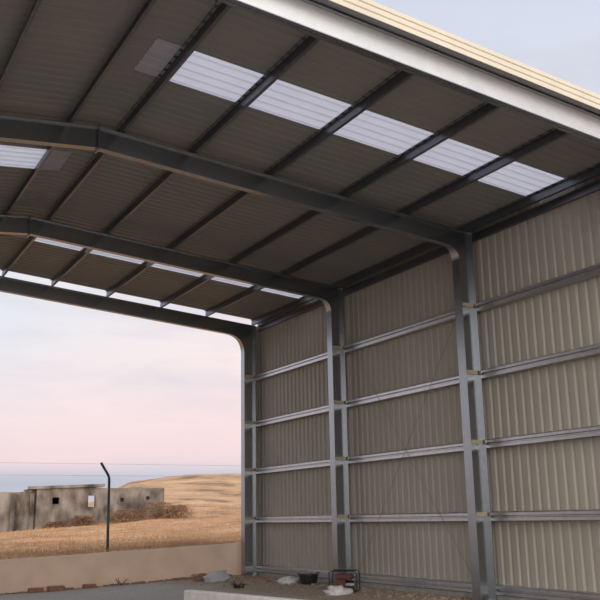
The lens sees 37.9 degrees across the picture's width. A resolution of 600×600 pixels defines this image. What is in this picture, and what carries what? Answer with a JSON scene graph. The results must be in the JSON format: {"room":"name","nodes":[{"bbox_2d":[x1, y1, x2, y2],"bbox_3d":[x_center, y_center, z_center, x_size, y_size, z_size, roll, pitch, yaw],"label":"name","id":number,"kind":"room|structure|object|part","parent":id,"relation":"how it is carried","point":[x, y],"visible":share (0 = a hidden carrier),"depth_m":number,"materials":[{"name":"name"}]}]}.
{"room":"open metal shed","nodes":[
{"label":"open metal shed","id":0,"kind":"room"},
{"bbox_2d":[0,543,240,593],"bbox_3d":[-10.526,8.085,25.788,48.000,1.900,0.250,7,-16,-29],"label":"wall","id":1,"kind":"structure","parent":0,"point":[103,568],"depth_m":28.18,"materials":[{"name":"beige concrete"}]},
{"bbox_2d":[0,575,472,599],"bbox_3d":[14.064,0.112,-6.843,130.000,0.216,82.800,7,-16,-29],"label":"floor","id":2,"kind":"structure","parent":0,"point":[161,590],"depth_m":24.55,"materials":[{"name":"concrete"}]},
{"bbox_2d":[28,587,43,592],"bbox_3d":[-8.058,8.848,26.660,0.439,0.126,0.209,6,-15,-25],"label":"brick","id":3,"kind":"object","parent":2,"relation":"on","point":[40,589],"visible":1,"depth_m":26.58,"materials":[{"name":"red brick"}]},
{"bbox_2d":[47,585,64,590],"bbox_3d":[-7.525,8.887,26.936,0.487,0.140,0.235,8,-16,-31],"label":"brick","id":4,"kind":"object","parent":2,"relation":"on","point":[49,588],"visible":1,"depth_m":26.84,"materials":[{"name":"red brick"}]},
{"bbox_2d":[82,584,95,587],"bbox_3d":[-6.618,8.985,27.458,0.388,0.112,0.194,10,-18,-37],"label":"brick","id":5,"kind":"object","parent":2,"relation":"on","point":[83,585],"visible":1,"depth_m":27.38,"materials":[{"name":"red brick"}]},
{"bbox_2d":[0,276,256,575],"bbox_3d":[-9.822,3.893,26.422,18.950,9.757,0.400,7,-16,-29],"label":"portal","id":6,"kind":"object","parent":2,"relation":"on","point":[245,334],"visible":0.97,"depth_m":30.25,"materials":[{"name":"grey metal"}]},
{"bbox_2d":[0,214,351,584],"bbox_3d":[-6.886,2.583,21.355,18.950,9.757,0.400,7,-16,-29],"label":"portal","id":7,"kind":"object","parent":2,"relation":"on","point":[332,297],"visible":0.95,"depth_m":25.11,"materials":[{"name":"grey metal"}]},
{"bbox_3d":[-6.966,-1.892,22.466,0.028,0.532,0.220,7,-16,-29],"label":"apex plate","id":8,"kind":"part","parent":7,"relation":"part of","materials":[{"name":"metal"}]},
{"bbox_2d":[256,405,328,426],"bbox_3d":[-0.093,3.774,28.602,0.201,0.204,6.086,7,-16,-29],"label":"beam","id":9,"kind":"structure","parent":7,"relation":"attached to","point":[322,409],"depth_m":28.61,"materials":[{"name":"silver metal"}]},
{"bbox_2d":[256,459,329,473],"bbox_3d":[-0.064,5.368,28.207,0.201,0.204,6.086,7,-16,-29],"label":"beam","id":10,"kind":"structure","parent":7,"relation":"attached to","point":[319,463],"depth_m":28.21,"materials":[{"name":"silver metal"}]},
{"bbox_2d":[257,515,331,521],"bbox_3d":[-0.036,6.964,27.811,0.201,0.204,6.086,7,-16,-29],"label":"beam","id":11,"kind":"structure","parent":7,"relation":"attached to","point":[302,518],"depth_m":27.72,"materials":[{"name":"grey metal"}]},
{"bbox_2d":[256,352,347,381],"bbox_3d":[-0.122,2.179,28.998,0.201,0.204,6.086,7,-16,-29],"label":"girt","id":12,"kind":"object","parent":7,"relation":"attached to","point":[322,357],"depth_m":29.06,"materials":[{"name":"grey metal"}]},
{"bbox_2d":[257,565,354,578],"bbox_3d":[-0.008,8.524,27.424,0.201,0.204,6.086,7,-16,-29],"label":"girt","id":13,"kind":"object","parent":7,"relation":"attached to","point":[261,568],"depth_m":27.71,"materials":[{"name":"grey metal"}]},
{"bbox_2d":[355,320,455,579],"bbox_3d":[2.780,3.967,23.046,0.012,7.097,5.509,7,-16,-29],"label":"rod","id":14,"kind":"object","parent":7,"relation":"attached to","point":[455,320],"visible":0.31,"depth_m":22.97,"materials":[{"name":"grey metal"}]},
{"bbox_2d":[191,573,206,580],"bbox_3d":[-3.239,8.923,28.107,0.280,0.228,0.540,-10,-16,31],"label":"cardboard box","id":15,"kind":"object","parent":2,"relation":"on","point":[196,577],"visible":0.9,"depth_m":27.97,"materials":[{"name":"brown cardboard"}]},
{"bbox_2d":[203,569,231,582],"bbox_3d":[-2.576,8.701,27.566,0.930,0.359,0.733,7,-16,-29],"label":"plastic bag","id":16,"kind":"object","parent":2,"relation":"on","point":[214,576],"visible":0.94,"depth_m":27.35,"materials":[{"name":"white plastic"}]},
{"bbox_2d":[230,580,249,588],"bbox_3d":[-1.758,8.113,25.009,0.589,0.258,0.611,7,-16,-29],"label":"dead branch","id":17,"kind":"object","parent":2,"relation":"on","point":[234,584],"visible":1,"depth_m":24.92,"materials":[{"name":"brown wood"}]},
{"bbox_2d":[184,589,302,599],"bbox_3d":[-0.771,6.471,18.222,0.220,0.550,5.684,11,-18,-39],"label":"concrete beam","id":18,"kind":"structure","parent":2,"relation":"on","point":[191,594],"depth_m":19.23,"materials":[{"name":"grey concrete"}]},
{"bbox_2d":[1,574,487,599],"bbox_3d":[-3.749,7.493,21.680,11.867,0.277,13.620,7,-16,-29],"label":"rubble","id":19,"kind":"object","parent":2,"relation":"on","point":[426,596],"visible":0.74,"depth_m":25.03,"materials":[{"name":"stone"}]},
{"bbox_2d":[0,114,496,599],"bbox_3d":[-3.950,1.274,16.289,18.950,9.757,0.400,7,-16,-29],"label":"portal","id":20,"kind":"object","parent":2,"relation":"on","point":[17,129],"visible":1,"depth_m":19.86,"materials":[{"name":"grey metal"}]},
{"bbox_2d":[4,0,156,214],"bbox_3d":[-5.973,-2.918,19.760,0.113,0.215,18.110,7,-16,-29],"label":"roof purlin","id":21,"kind":"structure","parent":20,"relation":"on","point":[149,4],"depth_m":15.74,"materials":[{"name":"grey metal"}]},
{"bbox_3d":[-4.030,-3.202,17.400,0.028,0.532,0.220,7,-16,-29],"label":"apex plate","id":22,"kind":"part","parent":20,"relation":"part of","materials":[{"name":"metal"}]},
{"bbox_2d":[0,3,231,275],"bbox_3d":[-5.083,-2.817,20.250,0.113,0.215,18.110,7,-16,-29],"label":"roof purlin","id":23,"kind":"structure","parent":20,"relation":"on","point":[222,9],"depth_m":16.49,"materials":[{"name":"grey metal"}]},
{"bbox_2d":[140,163,299,279],"bbox_3d":[-2.038,-1.992,21.795,0.012,0.719,9.801,-7,-15,23],"label":"rod","id":24,"kind":"object","parent":20,"relation":"attached to","point":[140,163],"visible":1,"depth_m":21.69,"materials":[{"name":"grey metal"}]},
{"bbox_2d":[348,442,463,463],"bbox_3d":[2.898,4.046,23.094,0.201,0.204,5.976,7,-16,-29],"label":"girt","id":25,"kind":"object","parent":20,"relation":"attached to","point":[455,447],"depth_m":22.98,"materials":[{"name":"silver metal"}]},
{"bbox_2d":[347,339,470,572],"bbox_3d":[2.797,3.969,23.056,0.012,7.097,5.509,7,-16,-29],"label":"rod","id":26,"kind":"object","parent":20,"relation":"attached to","point":[347,339],"visible":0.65,"depth_m":22.73,"materials":[{"name":"grey metal"}]},
{"bbox_2d":[350,512,467,521],"bbox_3d":[2.927,5.642,22.698,0.201,0.204,5.976,7,-16,-29],"label":"girt","id":27,"kind":"object","parent":20,"relation":"attached to","point":[447,516],"depth_m":22.62,"materials":[{"name":"grey metal"}]},
{"bbox_2d":[345,310,478,353],"bbox_3d":[2.841,0.857,23.886,0.201,0.204,5.976,7,-16,-29],"label":"girt","id":28,"kind":"object","parent":20,"relation":"attached to","point":[450,316],"depth_m":23.80,"materials":[{"name":"grey metal"}]},
{"bbox_2d":[347,375,483,407],"bbox_3d":[2.870,2.452,23.490,0.201,0.204,5.976,7,-16,-29],"label":"girt","id":29,"kind":"object","parent":20,"relation":"attached to","point":[454,380],"depth_m":23.40,"materials":[{"name":"silver metal"}]},
{"bbox_2d":[352,573,496,591],"bbox_3d":[2.955,7.202,22.311,0.201,0.204,5.976,7,-16,-29],"label":"girt","id":30,"kind":"object","parent":20,"relation":"attached to","point":[364,577],"depth_m":22.15,"materials":[{"name":"grey metal"}]},
{"bbox_2d":[251,163,599,325],"bbox_3d":[2.656,-1.134,24.299,0.113,0.215,18.110,7,-16,-29],"label":"purlin","id":31,"kind":"structure","parent":20,"relation":"on","point":[590,173],"depth_m":21.49,"materials":[{"name":"grey metal"}]},
{"bbox_2d":[477,263,599,312],"bbox_3d":[5.802,-0.464,18.778,0.201,0.204,6.076,7,-16,-29],"label":"girt","id":32,"kind":"object","parent":20,"relation":"attached to","point":[592,271],"depth_m":19.42,"materials":[{"name":"grey metal"}]},
{"bbox_2d":[481,343,599,378],"bbox_3d":[5.830,1.131,18.382,0.201,0.204,6.076,7,-16,-29],"label":"girt","id":33,"kind":"object","parent":20,"relation":"attached to","point":[591,350],"depth_m":19.12,"materials":[{"name":"grey metal"}]},
{"bbox_2d":[486,425,599,448],"bbox_3d":[5.859,2.726,17.986,0.201,0.204,6.076,7,-16,-29],"label":"girt","id":34,"kind":"object","parent":20,"relation":"attached to","point":[591,431],"depth_m":18.82,"materials":[{"name":"silver metal"}]},
{"bbox_2d":[491,509,599,520],"bbox_3d":[5.887,4.321,17.590,0.201,0.204,6.076,7,-16,-29],"label":"girt","id":35,"kind":"object","parent":20,"relation":"attached to","point":[592,514],"depth_m":18.54,"materials":[{"name":"grey metal"}]},
{"bbox_2d":[496,584,599,599],"bbox_3d":[5.915,5.881,17.203,0.201,0.204,6.076,7,-16,-29],"label":"girt","id":36,"kind":"object","parent":20,"relation":"attached to","point":[507,590],"depth_m":18.37,"materials":[{"name":"grey metal"}]},
{"bbox_2d":[276,576,299,583],"bbox_3d":[-0.316,8.303,25.937,0.873,0.216,0.510,7,-16,-29],"label":"sheet","id":37,"kind":"object","parent":2,"relation":"on","point":[290,579],"visible":0.72,"depth_m":25.77,"materials":[{"name":"white plastic"}]},
{"bbox_2d":[297,572,319,584],"bbox_3d":[0.249,8.131,25.537,0.598,0.331,0.598,-6,-15,19],"label":"tub","id":38,"kind":"object","parent":2,"relation":"on","point":[305,579],"visible":1,"depth_m":25.33,"materials":[{"name":"black plastic"}]},
{"bbox_2d":[323,585,352,595],"bbox_3d":[1.006,7.304,22.032,0.868,0.228,0.533,7,-16,-29],"label":"sheet","id":39,"kind":"object","parent":2,"relation":"on","point":[332,590],"visible":0.97,"depth_m":21.86,"materials":[{"name":"white plastic"}]},
{"bbox_2d":[328,569,359,591],"bbox_3d":[1.159,7.321,22.779,0.750,0.545,0.470,-4,-14,13],"label":"portable generator","id":40,"kind":"object","parent":2,"relation":"on","point":[344,578],"visible":0.74,"depth_m":22.66,"materials":[{"name":"black metal"}]},
{"bbox_3d":[1.157,7.212,22.806,0.440,0.150,0.320,-4,-14,13],"label":"fuel tank","id":41,"kind":"part","parent":40,"relation":"part of","materials":[{"name":"red metal"}]},
{"bbox_2d":[215,0,599,144],"bbox_3d":[-1.063,-0.015,11.308,18.950,9.757,0.400,7,-16,-29],"label":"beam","id":42,"kind":"structure","parent":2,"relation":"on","point":[308,17],"depth_m":14.02,"materials":[{"name":"grey metal"}]},
{"bbox_2d":[314,0,599,114],"bbox_3d":[-1.060,-4.356,12.237,19.590,0.919,0.150,7,-16,-29],"label":"soffit","id":43,"kind":"structure","parent":42,"relation":"attached to","point":[325,2],"depth_m":14.21,"materials":[{"name":"beige metal"}]},
{"bbox_2d":[329,0,599,109],"bbox_3d":[-1.052,-4.481,12.250,19.690,1.181,0.170,7,-16,-29],"label":"trim","id":44,"kind":"structure","parent":42,"relation":"attached to","point":[369,8],"depth_m":14.27,"materials":[{"name":"beige paint"}]},
{"bbox_2d":[405,593,414,596],"bbox_3d":[2.629,7.048,20.858,0.201,0.092,0.207,-9,-16,28],"label":"stone","id":45,"kind":"object","parent":2,"relation":"on","point":[409,594],"visible":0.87,"depth_m":20.80,"materials":[{"name":"stone"}]},
{"bbox_2d":[0,0,599,319],"bbox_3d":[-5.472,-2.605,19.898,19.590,0.904,18.050,7,-16,-29],"label":"ceiling","id":46,"kind":"structure","parent":0,"point":[66,44],"depth_m":18.21,"materials":[{"name":"beige metal"}]},
{"bbox_2d":[0,0,41,88],"bbox_3d":[-7.331,-2.944,18.980,0.113,0.215,18.110,7,-16,-29],"label":"roof purlin","id":47,"kind":"structure","parent":46,"relation":"attached to","point":[37,3],"depth_m":13.99,"materials":[{"name":"grey metal"}]},
{"bbox_2d":[0,145,71,170],"bbox_3d":[-9.539,-3.201,17.204,9.795,0.904,1.208,7,-16,-29],"label":"skylight panel","id":48,"kind":"object","parent":46,"relation":"attached to","point":[11,156],"visible":1,"depth_m":19.26,"materials":[{"name":"white plastic"}]},
{"bbox_2d":[10,234,304,298],"bbox_3d":[-3.622,-1.021,26.418,9.795,0.904,1.208,7,-16,-29],"label":"skylight panel","id":49,"kind":"object","parent":46,"relation":"attached to","point":[37,239],"visible":0.19,"depth_m":26.43,"materials":[{"name":"white plastic"}]},
{"bbox_2d":[50,8,347,285],"bbox_3d":[-3.712,-2.519,20.967,0.113,0.215,18.110,7,-16,-29],"label":"roof purlin","id":50,"kind":"structure","parent":46,"relation":"attached to","point":[309,42],"depth_m":17.26,"materials":[{"name":"grey metal"}]},
{"bbox_2d":[106,47,443,296],"bbox_3d":[-2.096,-2.168,21.813,0.113,0.215,18.110,7,-16,-29],"label":"purlin","id":51,"kind":"structure","parent":46,"relation":"attached to","point":[401,77],"depth_m":18.22,"materials":[{"name":"grey metal"}]},
{"bbox_2d":[159,82,532,307],"bbox_3d":[-0.419,-1.803,22.690,0.113,0.215,18.110,7,-16,-29],"label":"purlin","id":52,"kind":"structure","parent":46,"relation":"attached to","point":[483,111],"depth_m":19.18,"materials":[{"name":"grey metal"}]},
{"bbox_2d":[134,38,565,196],"bbox_3d":[1.595,-3.348,17.417,9.795,0.904,1.208,7,-16,-29],"label":"skylight panel","id":53,"kind":"object","parent":46,"relation":"attached to","point":[201,72],"visible":0.75,"depth_m":16.89,"materials":[{"name":"white plastic"}]},
{"bbox_2d":[205,110,599,316],"bbox_3d":[1.066,-1.480,23.467,0.113,0.215,18.110,7,-16,-29],"label":"purlin","id":54,"kind":"structure","parent":46,"relation":"attached to","point":[543,140],"depth_m":20.05,"materials":[{"name":"grey metal"}]},
{"bbox_2d":[257,175,599,592],"bbox_3d":[2.998,3.073,23.386,0.041,8.800,18.270,7,-16,-29],"label":"wall","id":55,"kind":"structure","parent":0,"point":[564,474],"depth_m":21.93,"materials":[{"name":"beige metal"}]},
{"bbox_2d":[256,326,258,564],"bbox_3d":[-1.562,5.149,31.046,0.250,8.620,0.026,3,-15,-17],"label":"trim","id":56,"kind":"structure","parent":55,"relation":"attached to","point":[256,326],"depth_m":31.05,"materials":[{"name":"grey metal"}]},
{"bbox_2d":[257,289,345,331],"bbox_3d":[-0.075,0.420,29.415,0.080,0.195,5.976,7,-16,-29],"label":"strut","id":57,"kind":"object","parent":55,"relation":"attached to","point":[316,304],"visible":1,"depth_m":29.73,"materials":[{"name":"grey metal"}]},
{"bbox_2d":[257,571,544,599],"bbox_3d":[3.036,7.494,22.247,0.260,0.370,18.340,7,-16,-29],"label":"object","id":58,"kind":"structure","parent":55,"relation":"attached to","point":[326,580],"depth_m":22.34,"materials":[{"name":"grey concrete"}]},
{"bbox_2d":[344,235,473,294],"bbox_3d":[2.860,-0.890,24.349,0.080,0.195,5.976,7,-16,-29],"label":"strut","id":59,"kind":"object","parent":55,"relation":"attached to","point":[443,250],"visible":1,"depth_m":24.51,"materials":[{"name":"grey metal"}]},
{"bbox_2d":[472,179,599,241],"bbox_3d":[5.772,-2.189,19.325,0.080,0.195,5.876,7,-16,-29],"label":"strut","id":60,"kind":"object","parent":55,"relation":"attached to","point":[590,188],"visible":1,"depth_m":19.89,"materials":[{"name":"grey metal"}]},
{"label":"outside","id":61,"kind":"structure","parent":0,"visible":0},
{"bbox_2d":[0,474,240,559],"bbox_3d":[-57.935,55.171,227.363,220.000,11.751,407.200,7,-16,-29],"label":"hillside","id":62,"kind":"structure","parent":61,"point":[193,489],"depth_m":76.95,"materials":[{"name":"yellow plant"}]},
{"bbox_2d":[41,521,67,528],"bbox_3d":[-17.536,16.145,62.611,2.252,0.653,1.556,7,-16,-29],"label":"dry bush","id":63,"kind":"object","parent":62,"relation":"on","point":[52,524],"visible":0.88,"depth_m":62.37,"materials":[{"name":"brown plant"}]},
{"bbox_2d":[0,484,163,531],"bbox_3d":[-18.989,15.908,65.584,16.950,3.980,4.650,7,-16,-29],"label":"building","id":64,"kind":"structure","parent":62,"relation":"on","point":[32,508],"depth_m":64.31,"materials":[{"name":"concrete"}]},
{"bbox_2d":[64,515,100,526],"bbox_3d":[-15.932,16.110,63.711,3.008,0.949,2.070,7,-16,-29],"label":"dry bush","id":65,"kind":"object","parent":62,"relation":"on","point":[87,518],"visible":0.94,"depth_m":63.38,"materials":[{"name":"brown plant"}]},
{"bbox_2d":[100,462,110,551],"bbox_3d":[-6.438,7.025,28.732,0.423,3.335,0.094,9,-17,-36],"label":"fence post","id":66,"kind":"object","parent":62,"relation":"on","point":[101,463],"visible":0.89,"depth_m":28.84,"materials":[{"name":"black metal"}]},
{"bbox_3d":[-6.473,5.689,29.052,0.392,0.587,0.088,10,-18,-38],"label":"bent arm","id":67,"kind":"part","parent":66,"relation":"part of","materials":[{"name":"grey metal"}]},
{"bbox_2d":[0,462,220,465],"bbox_3d":[-8.053,5.260,28.159,18.000,0.005,0.005,7,-16,-29],"label":"wire","id":68,"kind":"object","parent":66,"relation":"attached to","point":[0,462],"visible":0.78,"depth_m":29.62,"materials":[{"name":"grey metal"}]},
{"bbox_2d":[63,475,226,476],"bbox_3d":[-8.066,5.637,28.101,18.000,0.005,0.005,7,-16,-29],"label":"wire","id":69,"kind":"object","parent":66,"relation":"attached to","point":[63,475],"visible":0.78,"depth_m":28.66,"materials":[{"name":"grey metal"}]},
{"bbox_2d":[98,509,143,522],"bbox_3d":[-12.828,15.944,64.419,2.899,1.140,3.455,-8,-16,27],"label":"dry bush","id":70,"kind":"object","parent":62,"relation":"on","point":[124,514],"visible":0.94,"depth_m":64.20,"materials":[{"name":"brown plant"}]},
{"bbox_2d":[136,501,178,519],"bbox_3d":[-10.696,15.831,65.725,4.189,1.440,3.000,7,-16,-29],"label":"dry bush","id":71,"kind":"object","parent":62,"relation":"on","point":[154,505],"visible":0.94,"depth_m":65.50,"materials":[{"name":"brown plant"}]},
{"bbox_2d":[156,504,196,518],"bbox_3d":[-9.139,16.000,66.037,2.609,1.230,2.992,-4,-14,12],"label":"dry bush","id":72,"kind":"object","parent":62,"relation":"on","point":[178,507],"visible":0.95,"depth_m":65.76,"materials":[{"name":"brown plant"}]}
]}

